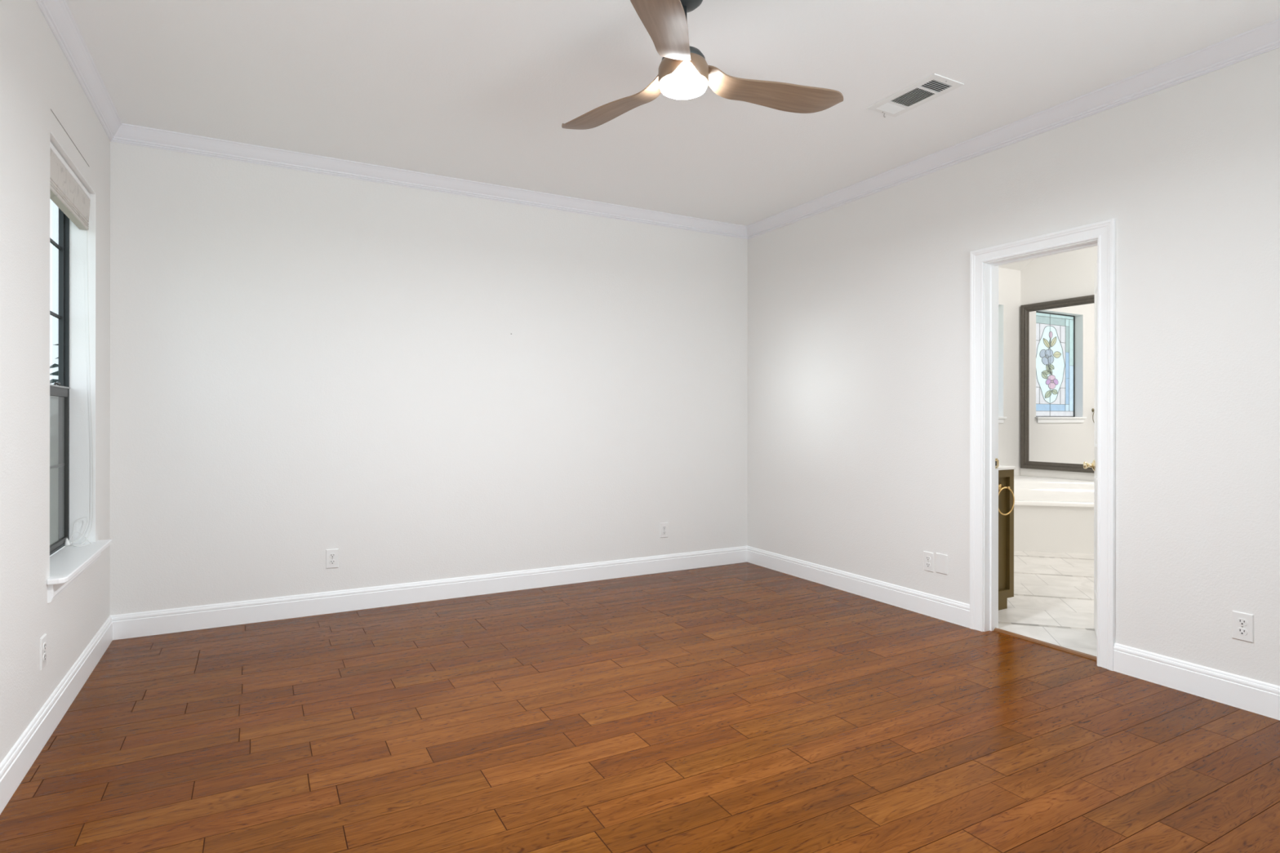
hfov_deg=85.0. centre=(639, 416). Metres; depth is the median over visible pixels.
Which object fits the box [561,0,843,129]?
ceiling fan
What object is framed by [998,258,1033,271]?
ceiling
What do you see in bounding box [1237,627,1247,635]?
receptacle
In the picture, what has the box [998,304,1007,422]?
window
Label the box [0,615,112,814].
baseboard
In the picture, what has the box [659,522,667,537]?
wall outlet
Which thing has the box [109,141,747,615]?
wall
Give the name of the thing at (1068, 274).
wall
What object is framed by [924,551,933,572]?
wall outlet
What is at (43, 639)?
wall outlet
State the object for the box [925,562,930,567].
receptacle
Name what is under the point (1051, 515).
bathtub
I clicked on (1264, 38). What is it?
crown molding
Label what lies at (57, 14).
crown molding
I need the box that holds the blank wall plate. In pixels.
[936,552,947,574]
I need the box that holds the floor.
[0,551,1279,852]
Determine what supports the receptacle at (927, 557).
attached to the wall outlet at (928, 557)
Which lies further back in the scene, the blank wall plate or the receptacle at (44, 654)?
the blank wall plate
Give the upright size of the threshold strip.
0.010 m
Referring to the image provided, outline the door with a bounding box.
[1083,261,1097,637]
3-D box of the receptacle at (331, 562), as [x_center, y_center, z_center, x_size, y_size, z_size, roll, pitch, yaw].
[-1.866,0.881,4.236,0.034,0.028,0.002,0,0,-29]
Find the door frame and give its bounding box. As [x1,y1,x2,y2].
[969,218,1115,671]
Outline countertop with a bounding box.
[998,465,1015,470]
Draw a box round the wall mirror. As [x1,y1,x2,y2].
[1020,294,1094,473]
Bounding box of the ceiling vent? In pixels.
[866,73,964,117]
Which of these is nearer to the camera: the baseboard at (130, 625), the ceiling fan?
the ceiling fan
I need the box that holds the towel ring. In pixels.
[998,483,1014,515]
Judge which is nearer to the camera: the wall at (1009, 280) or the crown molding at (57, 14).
the crown molding at (57, 14)
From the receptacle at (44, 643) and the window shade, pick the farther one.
the window shade
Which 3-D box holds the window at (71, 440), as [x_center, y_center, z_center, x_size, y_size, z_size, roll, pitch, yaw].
[-2.470,-0.193,2.992,0.198,1.779,0.948,0,0,-29]
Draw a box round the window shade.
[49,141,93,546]
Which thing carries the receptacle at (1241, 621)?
attached to the wall outlet at (1242, 624)
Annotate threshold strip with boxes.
[993,627,1097,660]
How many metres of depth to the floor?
2.61 m
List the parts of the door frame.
strike plate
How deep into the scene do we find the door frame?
3.88 m
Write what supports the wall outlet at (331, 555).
attached to the wall at (304, 365)
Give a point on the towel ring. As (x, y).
(1001, 487)
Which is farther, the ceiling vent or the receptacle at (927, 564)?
the receptacle at (927, 564)
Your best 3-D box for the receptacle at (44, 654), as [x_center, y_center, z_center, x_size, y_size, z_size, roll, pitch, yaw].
[-2.176,0.878,2.553,0.002,0.028,0.034,0,0,-29]
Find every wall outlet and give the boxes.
[40,633,46,671]
[325,548,338,568]
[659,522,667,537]
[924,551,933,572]
[1231,610,1253,643]
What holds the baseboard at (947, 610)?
attached to the wall at (859, 310)
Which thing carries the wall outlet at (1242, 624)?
attached to the wall at (859, 310)
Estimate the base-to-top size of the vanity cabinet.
0.975 m
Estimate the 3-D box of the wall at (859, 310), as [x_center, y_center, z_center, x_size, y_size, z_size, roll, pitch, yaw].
[2.463,-0.475,3.003,0.120,3.380,6.337,0,0,-29]
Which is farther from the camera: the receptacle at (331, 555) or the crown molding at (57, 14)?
the receptacle at (331, 555)
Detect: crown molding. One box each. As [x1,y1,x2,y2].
[35,0,121,141]
[111,123,747,239]
[746,18,1279,239]
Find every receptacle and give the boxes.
[43,642,46,651]
[43,653,46,662]
[328,553,335,558]
[328,560,335,564]
[925,555,930,560]
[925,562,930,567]
[1237,617,1247,626]
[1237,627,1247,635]
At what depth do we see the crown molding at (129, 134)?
4.39 m
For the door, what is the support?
in the wall at (859, 310)
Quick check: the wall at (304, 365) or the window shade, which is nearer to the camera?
the window shade
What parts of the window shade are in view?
pull cord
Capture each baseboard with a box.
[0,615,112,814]
[110,546,746,639]
[746,546,969,628]
[1113,643,1279,720]
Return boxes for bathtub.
[1013,475,1093,554]
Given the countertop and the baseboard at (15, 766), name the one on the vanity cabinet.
the countertop
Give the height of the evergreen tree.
5.948 m
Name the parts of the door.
knob, panel moulding, panel moulding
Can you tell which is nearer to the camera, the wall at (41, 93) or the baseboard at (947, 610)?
the wall at (41, 93)
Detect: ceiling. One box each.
[65,0,1279,226]
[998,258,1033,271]
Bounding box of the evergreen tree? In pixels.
[49,343,58,383]
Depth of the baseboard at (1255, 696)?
2.98 m
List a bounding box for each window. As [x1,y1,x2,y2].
[46,130,111,603]
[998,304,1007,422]
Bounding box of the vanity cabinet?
[998,465,1015,610]
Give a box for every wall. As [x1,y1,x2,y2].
[0,0,110,764]
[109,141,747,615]
[747,47,1279,686]
[998,266,1020,475]
[1020,245,1097,481]
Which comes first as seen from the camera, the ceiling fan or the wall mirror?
the ceiling fan
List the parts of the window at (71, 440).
sash, frame, sash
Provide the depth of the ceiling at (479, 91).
3.15 m

